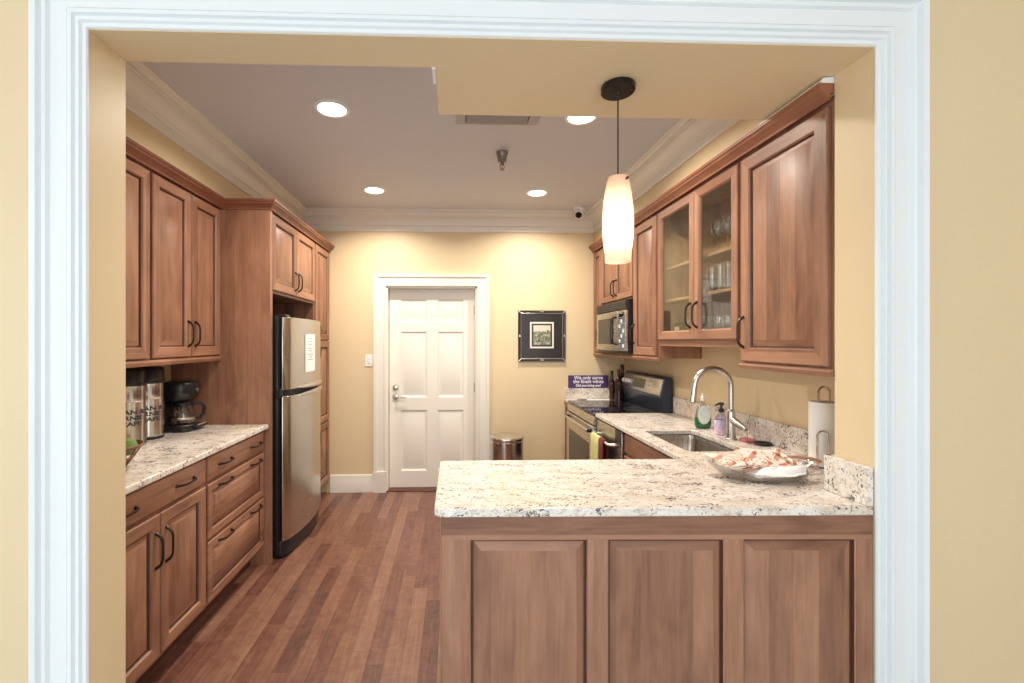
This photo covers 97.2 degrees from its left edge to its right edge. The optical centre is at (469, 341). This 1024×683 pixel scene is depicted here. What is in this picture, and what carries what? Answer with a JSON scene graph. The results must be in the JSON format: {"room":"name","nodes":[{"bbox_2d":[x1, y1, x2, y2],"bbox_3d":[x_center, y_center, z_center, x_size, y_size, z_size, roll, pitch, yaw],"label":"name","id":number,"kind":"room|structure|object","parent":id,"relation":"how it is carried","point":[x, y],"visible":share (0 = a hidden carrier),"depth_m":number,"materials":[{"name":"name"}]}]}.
{"room":"kitchen","nodes":[
{"label":"kitchen","id":0,"kind":"room"},
{"bbox_2d":[132,364,170,380],"bbox_3d":[-2.051,0.100,3.006,0.100,2.800,2.895,0,0,-2],"label":"wall","id":1,"kind":"structure","parent":0,"point":[167,368],"depth_m":2.98,"materials":[{"name":"paint"}]},
{"bbox_2d":[126,155,151,367],"bbox_3d":[-1.777,-0.387,1.942,0.369,1.026,0.744,0,0,-2],"label":"upper cabinet","id":2,"kind":"object","parent":1,"relation":"attached to","point":[137,174],"visible":0.05,"depth_m":2.22,"materials":[{"name":"brown wood"}]},
{"bbox_2d":[148,168,221,365],"bbox_3d":[-1.801,-0.387,2.661,0.369,1.026,0.694,0,0,-2],"label":"upper cabinet","id":3,"kind":"object","parent":1,"relation":"attached to","point":[184,226],"visible":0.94,"depth_m":2.61,"materials":[{"name":"brown wood"}]},
{"bbox_2d":[272,212,314,303],"bbox_3d":[-1.670,-0.618,3.532,0.687,0.565,0.953,0,0,-2],"label":"upper cabinet","id":4,"kind":"object","parent":1,"relation":"attached to","point":[293,252],"visible":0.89,"depth_m":3.48,"materials":[{"name":"brown wood"}]},
{"bbox_2d":[126,109,250,197],"bbox_3d":[-1.826,-1.103,3.014,0.350,0.395,2.895,0,0,-2],"label":"soffit","id":5,"kind":"structure","parent":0,"point":[137,130],"depth_m":2.51,"materials":[{"name":"paint"}]},
{"bbox_2d":[126,136,334,251],"bbox_3d":[-1.499,-0.917,3.024,0.404,0.062,2.888,0,0,-2],"label":"crown molding","id":6,"kind":"structure","parent":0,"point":[134,150],"depth_m":2.87,"materials":[{"name":"brown wood"}]},
{"bbox_2d":[143,491,439,682],"bbox_3d":[-0.200,1.525,2.997,7.000,0.050,3.076,0,0,-2],"label":"floor","id":7,"kind":"structure","parent":0,"point":[357,600],"depth_m":2.50,"materials":[{"name":"brown wood"}]},
{"bbox_2d":[126,458,205,682],"bbox_3d":[-1.634,1.043,1.945,0.654,0.914,0.736,0,0,-2],"label":"base cabinet","id":8,"kind":"object","parent":7,"relation":"on","point":[166,517],"visible":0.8,"depth_m":1.98,"materials":[{"name":"brown wood"}]},
{"bbox_2d":[126,424,267,494],"bbox_3d":[-1.651,0.571,2.294,0.644,0.030,1.441,0,0,-2],"label":"countertop","id":9,"kind":"structure","parent":8,"relation":"on","point":[156,459],"depth_m":2.34,"materials":[{"name":"stone"}]},
{"bbox_2d":[126,439,144,465],"bbox_3d":[-1.560,0.502,1.934,0.263,0.109,0.263,0,0,-2],"label":"basket","id":10,"kind":"object","parent":9,"relation":"on","point":[140,442],"visible":0.23,"depth_m":1.95,"materials":[{"name":"wicker"}]},
{"bbox_2d":[126,438,137,454],"bbox_3d":[-1.495,0.461,1.966,0.076,0.072,0.075,0,0,-2],"label":"lime","id":11,"kind":"object","parent":10,"relation":"in","point":[129,442],"visible":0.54,"depth_m":1.95,"materials":[{"name":"green plant"}]},
{"bbox_2d":[126,368,146,442],"bbox_3d":[-1.847,0.351,2.440,0.154,0.410,0.154,0,0,-2],"label":"dispenser","id":12,"kind":"object","parent":9,"relation":"on","point":[136,381],"visible":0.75,"depth_m":2.40,"materials":[{"name":"silver metal"}]},
{"bbox_2d":[135,366,164,439],"bbox_3d":[-1.852,0.351,2.595,0.154,0.410,0.154,0,0,-2],"label":"dispenser","id":13,"kind":"object","parent":9,"relation":"on","point":[155,375],"visible":0.71,"depth_m":2.56,"materials":[{"name":"silver metal"}]},
{"bbox_2d":[164,380,207,431],"bbox_3d":[-1.819,0.400,2.826,0.266,0.301,0.196,0,0,-2],"label":"coffee maker","id":14,"kind":"object","parent":9,"relation":"on","point":[177,393],"visible":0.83,"depth_m":2.78,"materials":[{"name":"black plastic"}]},
{"bbox_2d":[171,207,271,564],"bbox_3d":[-1.671,0.300,3.035,0.654,2.400,0.038,0,0,-2],"label":"panel","id":15,"kind":"object","parent":7,"relation":"on","point":[235,389],"visible":0.48,"depth_m":3.02,"materials":[{"name":"brown wood"}]},
{"bbox_2d":[189,431,263,631],"bbox_3d":[-1.658,1.043,2.663,0.654,0.914,0.700,0,0,-2],"label":"base cabinet","id":16,"kind":"object","parent":7,"relation":"on","point":[234,484],"visible":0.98,"depth_m":2.60,"materials":[{"name":"brown wood"}]},
{"bbox_2d":[272,314,321,556],"bbox_3d":[-1.587,0.656,3.482,0.778,1.688,0.804,0,0,-2],"label":"refrigerator","id":17,"kind":"object","parent":7,"relation":"on","point":[296,393],"visible":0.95,"depth_m":3.19,"materials":[{"name":"silver metal"}]},
{"bbox_2d":[305,334,314,371],"bbox_3d":[-1.221,0.086,3.449,0.006,0.284,0.205,0,0,0],"label":"notice sheet","id":18,"kind":"object","parent":17,"relation":"attached to","point":[309,338],"visible":1,"depth_m":3.42,"materials":[{"name":"white paper"}]},
{"bbox_2d":[272,241,328,487],"bbox_3d":[-1.694,0.300,4.235,0.687,2.400,0.453,0,0,-2],"label":"pantry cabinet","id":19,"kind":"object","parent":7,"relation":"on","point":[319,310],"visible":0.2,"depth_m":4.24,"materials":[{"name":"brown wood"}]},
{"bbox_2d":[489,432,523,459],"bbox_3d":[0.328,1.166,4.043,0.310,0.668,0.310,0,0,43],"label":"trash can","id":20,"kind":"object","parent":7,"relation":"on","point":[503,445],"visible":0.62,"depth_m":3.92,"materials":[{"name":"silver metal"}]},
{"bbox_2d":[564,398,608,459],"bbox_3d":[1.263,1.037,4.449,0.620,0.926,0.226,0,0,-2],"label":"base cabinet","id":21,"kind":"object","parent":7,"relation":"on","point":[566,403],"depth_m":4.51,"materials":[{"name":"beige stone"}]},
{"bbox_2d":[577,399,609,399],"bbox_3d":[1.198,0.565,4.379,0.315,0.015,0.060,0,0,-2],"label":"spoon","id":22,"kind":"object","parent":21,"relation":"on","point":[577,399],"visible":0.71,"depth_m":4.37,"materials":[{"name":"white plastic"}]},
{"bbox_2d":[609,371,614,399],"bbox_3d":[1.399,0.430,4.434,0.053,0.286,0.053,0,0,-2],"label":"wine bottle","id":23,"kind":"object","parent":21,"relation":"on","point":[611,382],"visible":0.97,"depth_m":4.42,"materials":[{"name":"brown glass"}]},
{"bbox_2d":[615,369,622,399],"bbox_3d":[1.450,0.423,4.386,0.073,0.301,0.073,0,0,-2],"label":"wine bottle","id":24,"kind":"object","parent":21,"relation":"on","point":[618,382],"visible":0.96,"depth_m":4.36,"materials":[{"name":"red glass"}]},
{"bbox_2d":[620,364,623,399],"bbox_3d":[1.508,0.400,4.452,0.069,0.346,0.069,0,0,-2],"label":"wine bottle","id":25,"kind":"object","parent":21,"relation":"on","point":[622,365],"visible":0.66,"depth_m":4.44,"materials":[{"name":"black glass"}]},
{"bbox_2d":[590,419,626,458],"bbox_3d":[1.264,1.045,3.235,0.658,0.910,0.522,0,0,-2],"label":"dishwasher","id":26,"kind":"object","parent":7,"relation":"on","point":[615,438],"visible":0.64,"depth_m":3.12,"materials":[{"name":"metal"}]},
{"bbox_2d":[590,432,601,459],"bbox_3d":[0.941,0.886,3.350,0.048,0.388,0.185,0,0,-2],"label":"dish towel","id":27,"kind":"object","parent":26,"relation":"hanging from","point":[594,447],"visible":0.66,"depth_m":3.36,"materials":[{"name":"yellow fabric"}]},
{"bbox_2d":[599,438,607,458],"bbox_3d":[0.946,0.806,3.202,0.048,0.228,0.087,0,0,-2],"label":"pot holder","id":28,"kind":"object","parent":26,"relation":"hanging from","point":[603,449],"visible":0.67,"depth_m":3.19,"materials":[{"name":"red fabric"}]},
{"bbox_2d":[564,370,671,459],"bbox_3d":[1.234,0.874,3.916,0.674,1.192,0.832,0,0,-2],"label":"range","id":29,"kind":"object","parent":7,"relation":"on","point":[643,392],"visible":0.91,"depth_m":3.84,"materials":[{"name":"silver metal"}]},
{"bbox_2d":[568,400,659,416],"bbox_3d":[1.234,0.575,3.916,0.563,0.019,0.832,0,0,-2],"label":"cooktop","id":30,"kind":"object","parent":29,"relation":"in","point":[589,408],"depth_m":3.90,"materials":[{"name":"black glass"}]},
{"bbox_2d":[624,433,672,458],"bbox_3d":[1.302,1.043,2.562,0.627,0.914,0.814,0,0,-2],"label":"base cabinet","id":31,"kind":"object","parent":7,"relation":"on","point":[634,448],"visible":0.02,"depth_m":2.70,"materials":[{"name":"brown wood"}]},
{"bbox_2d":[440,476,871,682],"bbox_3d":[0.626,1.043,1.771,1.457,0.914,0.520,0,0,0],"label":"base cabinet","id":32,"kind":"object","parent":7,"relation":"on","point":[623,599],"visible":0.84,"depth_m":1.51,"materials":[{"name":"brown wood"}]},
{"bbox_2d":[434,413,872,516],"bbox_3d":[0.742,0.571,2.486,1.788,0.030,1.988,0,0,-2],"label":"countertop","id":33,"kind":"structure","parent":32,"relation":"on","point":[686,484],"depth_m":1.72,"materials":[{"name":"stone"}]},
{"bbox_2d":[654,435,733,451],"bbox_3d":[1.256,0.683,2.552,0.352,0.194,0.574,0,0,-2],"label":"sink","id":34,"kind":"object","parent":33,"relation":"in","point":[693,443],"visible":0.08,"depth_m":2.81,"materials":[{"name":"metal"}]},
{"bbox_2d":[694,392,711,428],"bbox_3d":[1.497,0.441,2.891,0.106,0.230,0.067,0,0,-2],"label":"dish soap bottle","id":35,"kind":"object","parent":33,"relation":"on","point":[703,421],"visible":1,"depth_m":2.86,"materials":[{"name":"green plastic"}]},
{"bbox_2d":[688,366,747,440],"bbox_3d":[1.380,0.347,2.507,0.267,0.418,0.156,0,0,-2],"label":"faucet","id":36,"kind":"object","parent":33,"relation":"on","point":[732,422],"visible":1,"depth_m":2.54,"materials":[{"name":"metal"}]},
{"bbox_2d":[714,402,725,434],"bbox_3d":[1.502,0.460,2.691,0.088,0.193,0.059,0,0,-2],"label":"hand soap bottle","id":37,"kind":"object","parent":33,"relation":"on","point":[719,424],"visible":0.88,"depth_m":2.67,"materials":[{"name":"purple plastic"}]},
{"bbox_2d":[740,437,754,441],"bbox_3d":[1.541,0.546,2.502,0.063,0.023,0.050,0,0,-2],"label":"cloth","id":38,"kind":"object","parent":33,"relation":"on","point":[743,439],"visible":0.94,"depth_m":2.48,"materials":[{"name":"fabric"}]},
{"bbox_2d":[709,460,815,482],"bbox_3d":[1.195,0.523,1.841,0.449,0.066,0.252,0,0,-2],"label":"platter","id":39,"kind":"object","parent":33,"relation":"on","point":[709,460],"visible":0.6,"depth_m":1.77,"materials":[{"name":"white ceramic"}]},
{"bbox_2d":[702,453,760,469],"bbox_3d":[1.081,0.492,1.862,0.170,0.039,0.136,0,0,-16],"label":"paper napkin","id":40,"kind":"object","parent":39,"relation":"on","point":[732,461],"visible":0.94,"depth_m":1.83,"materials":[{"name":"white paper"}]},
{"bbox_2d":[733,447,793,469],"bbox_3d":[1.228,0.489,1.872,0.193,0.072,0.130,0,0,3],"label":"paper napkin","id":41,"kind":"object","parent":39,"relation":"on","point":[766,458],"visible":0.74,"depth_m":1.87,"materials":[{"name":"white paper"}]},
{"bbox_2d":[745,465,807,477],"bbox_3d":[1.226,0.513,1.790,0.254,0.044,0.101,0,0,-2],"label":"tissue","id":42,"kind":"object","parent":39,"relation":"on","point":[773,471],"visible":1,"depth_m":1.77,"materials":[{"name":"white paper"}]},
{"bbox_2d":[773,448,808,473],"bbox_3d":[1.321,0.493,1.857,0.062,0.080,0.130,0,0,-8],"label":"paper napkin","id":43,"kind":"object","parent":39,"relation":"on","point":[784,456],"visible":0.7,"depth_m":1.83,"materials":[{"name":"white paper"}]},
{"bbox_2d":[787,455,821,462],"bbox_3d":[1.408,0.499,1.910,0.172,0.039,0.021,0,0,-2],"label":"spreader","id":44,"kind":"object","parent":39,"relation":"on","point":[807,458],"visible":0.8,"depth_m":1.90,"materials":[{"name":"beige wood"}]},
{"bbox_2d":[753,441,771,445],"bbox_3d":[1.573,0.549,2.418,0.088,0.014,0.088,0,0,-2],"label":"dish","id":45,"kind":"object","parent":33,"relation":"on","point":[760,443],"visible":1,"depth_m":2.42,"materials":[{"name":"black plastic"}]},
{"bbox_2d":[803,386,830,470],"bbox_3d":[1.555,0.376,1.983,0.161,0.360,0.149,0,0,-2],"label":"paper towel holder","id":46,"kind":"object","parent":33,"relation":"on","point":[817,468],"visible":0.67,"depth_m":1.92,"materials":[{"name":"silver metal"}]},
{"bbox_2d":[808,400,834,467],"bbox_3d":[1.561,0.405,1.983,0.112,0.278,0.112,0,0,-2],"label":"paper towel roll","id":47,"kind":"object","parent":46,"relation":"on","point":[821,415],"visible":0.63,"depth_m":1.95,"materials":[{"name":"white paper"}]},
{"bbox_2d":[144,62,677,209],"bbox_3d":[-0.194,-1.340,3.118,3.820,0.080,2.995,0,0,-2],"label":"ceiling","id":48,"kind":"structure","parent":0,"point":[394,137],"depth_m":2.94,"materials":[{"name":"paint"}]},
{"bbox_2d":[313,99,349,117],"bbox_3d":[-0.770,-1.295,2.511,0.200,0.009,0.200,0,0,-2],"label":"recessed light","id":49,"kind":"object","parent":48,"relation":"in","point":[329,108],"visible":1,"depth_m":2.50,"materials":[{"name":"beige"}]},
{"bbox_2d":[362,186,385,193],"bbox_3d":[-0.820,-1.295,3.860,0.200,0.009,0.200,0,0,-2],"label":"recessed light","id":50,"kind":"object","parent":48,"relation":"in","point":[369,189],"visible":1,"depth_m":3.85,"materials":[{"name":"beige"}]},
{"bbox_2d":[456,115,539,124],"bbox_3d":[0.164,-1.290,2.458,0.480,0.019,0.442,0,0,-2],"label":"ceiling vent","id":51,"kind":"object","parent":48,"relation":"in","point":[460,119],"visible":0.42,"depth_m":2.61,"materials":[{"name":"white metal"}]},
{"bbox_2d":[496,150,507,170],"bbox_3d":[0.221,-1.236,3.089,0.084,0.128,0.084,0,0,-2],"label":"sprinkler","id":52,"kind":"object","parent":48,"relation":"attached to","point":[501,154],"visible":1,"depth_m":3.06,"materials":[{"name":"silver metal"}]},
{"bbox_2d":[525,189,548,196],"bbox_3d":[0.585,-1.295,3.927,0.200,0.009,0.200,0,0,-2],"label":"recessed light","id":53,"kind":"object","parent":48,"relation":"in","point":[534,192],"visible":1,"depth_m":3.91,"materials":[{"name":"beige"}]},
{"bbox_2d":[574,206,584,218],"bbox_3d":[1.061,-1.243,4.369,0.104,0.113,0.112,0,0,-2],"label":"security camera","id":54,"kind":"object","parent":48,"relation":"attached to","point":[579,210],"visible":1,"depth_m":4.33,"materials":[{"name":"white plastic"}]},
{"bbox_2d":[564,117,597,125],"bbox_3d":[0.645,-1.295,2.598,0.200,0.009,0.200,0,0,-2],"label":"recessed light","id":55,"kind":"object","parent":48,"relation":"in","point":[577,121],"visible":0.52,"depth_m":2.63,"materials":[{"name":"beige"}]},
{"bbox_2d":[316,231,623,491],"bbox_3d":[-0.242,0.100,4.590,3.820,2.800,0.150,0,0,-2],"label":"wall","id":56,"kind":"structure","parent":0,"point":[526,271],"depth_m":4.53,"materials":[{"name":"paint"}]},
{"bbox_2d":[330,474,372,492],"bbox_3d":[-1.175,1.413,4.476,0.423,0.175,0.016,0,0,-2],"label":"baseboard","id":57,"kind":"structure","parent":56,"relation":"attached to","point":[353,483],"depth_m":4.47,"materials":[{"name":"white wood"}]},
{"bbox_2d":[365,355,372,365],"bbox_3d":[-1.008,0.189,4.483,0.073,0.118,0.010,0,0,-2],"label":"light switch","id":58,"kind":"object","parent":56,"relation":"attached to","point":[368,358],"visible":1,"depth_m":4.48,"materials":[{"name":"white plastic"}]},
{"bbox_2d":[386,487,436,491],"bbox_3d":[-0.384,1.495,4.580,0.916,0.010,0.160,0,0,-2],"label":"threshold","id":59,"kind":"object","parent":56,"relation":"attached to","point":[391,489],"depth_m":4.53,"materials":[{"name":"brown wood"}]},
{"bbox_2d":[373,274,488,492],"bbox_3d":[-0.384,0.413,4.564,1.166,2.173,0.172,0,0,-2],"label":"trim","id":60,"kind":"structure","parent":56,"relation":"attached to","point":[382,283],"depth_m":4.50,"materials":[{"name":"white wood"}]},
{"bbox_2d":[389,289,474,486],"bbox_3d":[-0.381,0.477,4.597,0.880,2.021,0.100,0,0,-2],"label":"door","id":61,"kind":"structure","parent":56,"relation":"in","point":[432,331],"depth_m":4.61,"materials":[{"name":"white metal"}]},
{"bbox_2d":[518,310,565,360],"bbox_3d":[0.725,-0.056,4.531,0.480,0.514,0.029,0,0,-2],"label":"picture frame","id":62,"kind":"object","parent":56,"relation":"attached to","point":[541,333],"visible":1,"depth_m":4.53,"materials":[{"name":"silver metal"}]},
{"bbox_2d":[533,325,550,344],"bbox_3d":[0.724,-0.064,4.527,0.174,0.198,0.002,0,0,-2],"label":"print","id":63,"kind":"object","parent":62,"relation":"attached to","point":[541,333],"depth_m":4.53},
{"bbox_2d":[564,388,608,397],"bbox_3d":[1.259,0.522,4.553,0.618,0.104,0.021,0,0,-2],"label":"backsplash","id":64,"kind":"structure","parent":56,"relation":"attached to","point":[568,392],"depth_m":4.54,"materials":[{"name":"stone"}]},
{"bbox_2d":[568,375,607,387],"bbox_3d":[1.195,0.406,4.548,0.405,0.128,0.022,0,0,-2],"label":"sign","id":65,"kind":"object","parent":64,"relation":"on","point":[574,381],"visible":1,"depth_m":4.54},
{"bbox_2d":[0,0,1023,682],"bbox_3d":[-0.151,0.025,1.540,7.000,2.950,0.161,0,0,-2],"label":"wall","id":66,"kind":"structure","parent":0,"point":[977,46],"depth_m":1.52,"materials":[{"name":"paint"}]},
{"bbox_2d":[126,61,739,232],"bbox_3d":[-0.171,-1.198,3.068,2.962,0.203,2.895,0,0,-2],"label":"trim","id":67,"kind":"structure","parent":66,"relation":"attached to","point":[149,97],"depth_m":3.22,"materials":[{"name":"white wood"}]},
{"bbox_2d":[432,68,435,83],"bbox_3d":[-0.132,-1.010,1.669,0.012,0.054,0.095,0,0,-2],"label":"trim","id":68,"kind":"structure","parent":66,"relation":"attached to","point":[433,69],"depth_m":1.66,"materials":[{"name":"white wood"}]},
{"bbox_2d":[28,0,929,682],"bbox_3d":[0.076,0.175,1.451,2.885,2.649,0.032,0,0,-2],"label":"trim","id":69,"kind":"structure","parent":66,"relation":"attached to","point":[58,30],"depth_m":1.45,"materials":[{"name":"white wood"}]},
{"bbox_2d":[758,77,833,125],"bbox_3d":[1.326,-0.975,1.849,0.049,0.024,0.351,0,0,-2],"label":"trim","id":70,"kind":"structure","parent":66,"relation":"attached to","point":[827,79],"depth_m":1.70,"materials":[{"name":"white wood"}]},
{"bbox_2d":[824,454,872,505],"bbox_3d":[1.488,0.490,1.609,0.312,0.132,0.182,0,0,-2],"label":"backsplash","id":71,"kind":"structure","parent":66,"relation":"attached to","point":[851,480],"depth_m":1.59,"materials":[{"name":"stone"}]},
{"bbox_2d":[436,68,833,119],"bbox_3d":[0.765,-1.143,1.819,1.790,0.313,0.335,0,0,-2],"label":"soffit","id":72,"kind":"structure","parent":0,"point":[460,91],"depth_m":1.80,"materials":[{"name":"paint"}]},
{"bbox_2d":[601,77,635,263],"bbox_3d":[0.572,-0.646,1.738,0.128,0.680,0.128,0,0,-2],"label":"pendant light","id":73,"kind":"object","parent":72,"relation":"hanging from","point":[618,211],"visible":1,"depth_m":1.70,"materials":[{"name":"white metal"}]},
{"bbox_2d":[594,76,834,241],"bbox_3d":[1.463,-1.112,3.124,0.308,0.376,2.892,0,0,-2],"label":"soffit","id":74,"kind":"structure","parent":0,"point":[741,128],"depth_m":2.61,"materials":[{"name":"paint"}]},
{"bbox_2d":[624,347,834,428],"bbox_3d":[1.667,0.100,3.130,0.100,2.800,2.895,0,0,-2],"label":"wall","id":75,"kind":"structure","parent":0,"point":[780,397],"depth_m":2.67,"materials":[{"name":"paint"}]},
{"bbox_2d":[593,246,602,355],"bbox_3d":[1.395,-0.391,4.446,0.353,1.058,0.239,0,0,-2],"label":"upper cabinet","id":76,"kind":"object","parent":75,"relation":"attached to","point":[597,256],"visible":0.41,"depth_m":4.46,"materials":[{"name":"brown wood"}]},
{"bbox_2d":[601,226,634,358],"bbox_3d":[1.411,-0.391,3.942,0.353,1.058,0.766,0,0,-2],"label":"upper cabinet","id":77,"kind":"object","parent":75,"relation":"attached to","point":[616,279],"visible":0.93,"depth_m":3.90,"materials":[{"name":"brown wood"}]},
{"bbox_2d":[597,299,632,353],"bbox_3d":[1.364,-0.121,3.940,0.391,0.434,0.732,0,0,-2],"label":"microwave","id":78,"kind":"object","parent":77,"relation":"attached to","point":[615,319],"visible":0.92,"depth_m":3.77,"materials":[{"name":"silver plastic"}]},
{"bbox_2d":[630,210,701,360],"bbox_3d":[1.431,-0.391,3.343,0.353,1.058,0.428,0,0,-2],"label":"upper cabinet","id":79,"kind":"object","parent":75,"relation":"attached to","point":[646,344],"visible":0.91,"depth_m":3.26,"materials":[{"name":"brown wood"}]},
{"bbox_2d":[658,157,741,347],"bbox_3d":[1.453,-0.444,2.680,0.353,0.952,0.896,0,0,-2],"label":"upper cabinet","id":80,"kind":"object","parent":75,"relation":"attached to","point":[687,246],"visible":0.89,"depth_m":2.81,"materials":[{"name":"brown wood"}]},
{"bbox_2d":[674,323,688,330],"bbox_3d":[1.434,-0.069,3.044,0.072,0.112,0.080,0,0,-2],"label":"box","id":81,"kind":"object","parent":80,"relation":"in","point":[677,326],"visible":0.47,"depth_m":3.00,"materials":[{"name":"beige cardboard"}]},
{"bbox_2d":[666,246,730,270],"bbox_3d":[1.491,-0.496,2.681,0.255,0.018,0.858,0,0,-2],"label":"shelf","id":82,"kind":"object","parent":80,"relation":"attached to","point":[723,255],"depth_m":2.77,"materials":[{"name":"brown wood"}]},
{"bbox_2d":[666,288,730,302],"bbox_3d":[1.491,-0.276,2.681,0.255,0.018,0.858,0,0,-2],"label":"shelf","id":83,"kind":"object","parent":80,"relation":"attached to","point":[722,295],"depth_m":2.79,"materials":[{"name":"brown wood"}]},
{"bbox_2d":[706,266,718,290],"bbox_3d":[1.414,-0.360,2.623,0.068,0.150,0.068,0,0,-2],"label":"tumbler","id":84,"kind":"object","parent":80,"relation":"on","point":[708,266],"visible":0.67,"depth_m":2.61,"materials":[{"name":"clear glass"}]},
{"bbox_2d":[711,220,726,239],"bbox_3d":[1.430,-0.600,2.589,0.082,0.190,0.082,0,0,-2],"label":"wine glass","id":85,"kind":"object","parent":80,"relation":"on","point":[724,220],"visible":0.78,"depth_m":2.59,"materials":[{"name":"clear glass"}]},
{"bbox_2d":[714,264,726,288],"bbox_3d":[1.417,-0.360,2.543,0.068,0.150,0.068,0,0,-2],"label":"tumbler","id":86,"kind":"object","parent":80,"relation":"on","point":[726,264],"visible":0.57,"depth_m":2.54,"materials":[{"name":"clear glass"}]},
{"bbox_2d":[673,396,807,455],"bbox_3d":[1.623,0.492,2.607,0.021,0.128,1.804,0,0,-2],"label":"backsplash","id":87,"kind":"structure","parent":75,"relation":"attached to","point":[785,436],"depth_m":2.49,"materials":[{"name":"stone"}]},
{"bbox_2d":[736,96,834,376],"bbox_3d":[1.477,-0.394,1.955,0.353,1.053,0.551,0,0,-2],"label":"upper cabinet","id":88,"kind":"object","parent":75,"relation":"attached to","point":[787,319],"visible":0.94,"depth_m":1.88,"materials":[{"name":"brown wood"}]},
{"bbox_2d":[589,83,833,252],"bbox_3d":[1.279,-0.931,3.117,0.059,0.062,2.887,0,0,-2],"label":"crown molding","id":89,"kind":"structure","parent":88,"relation":"attached to","point":[820,93],"depth_m":2.12,"materials":[{"name":"brown wood"}]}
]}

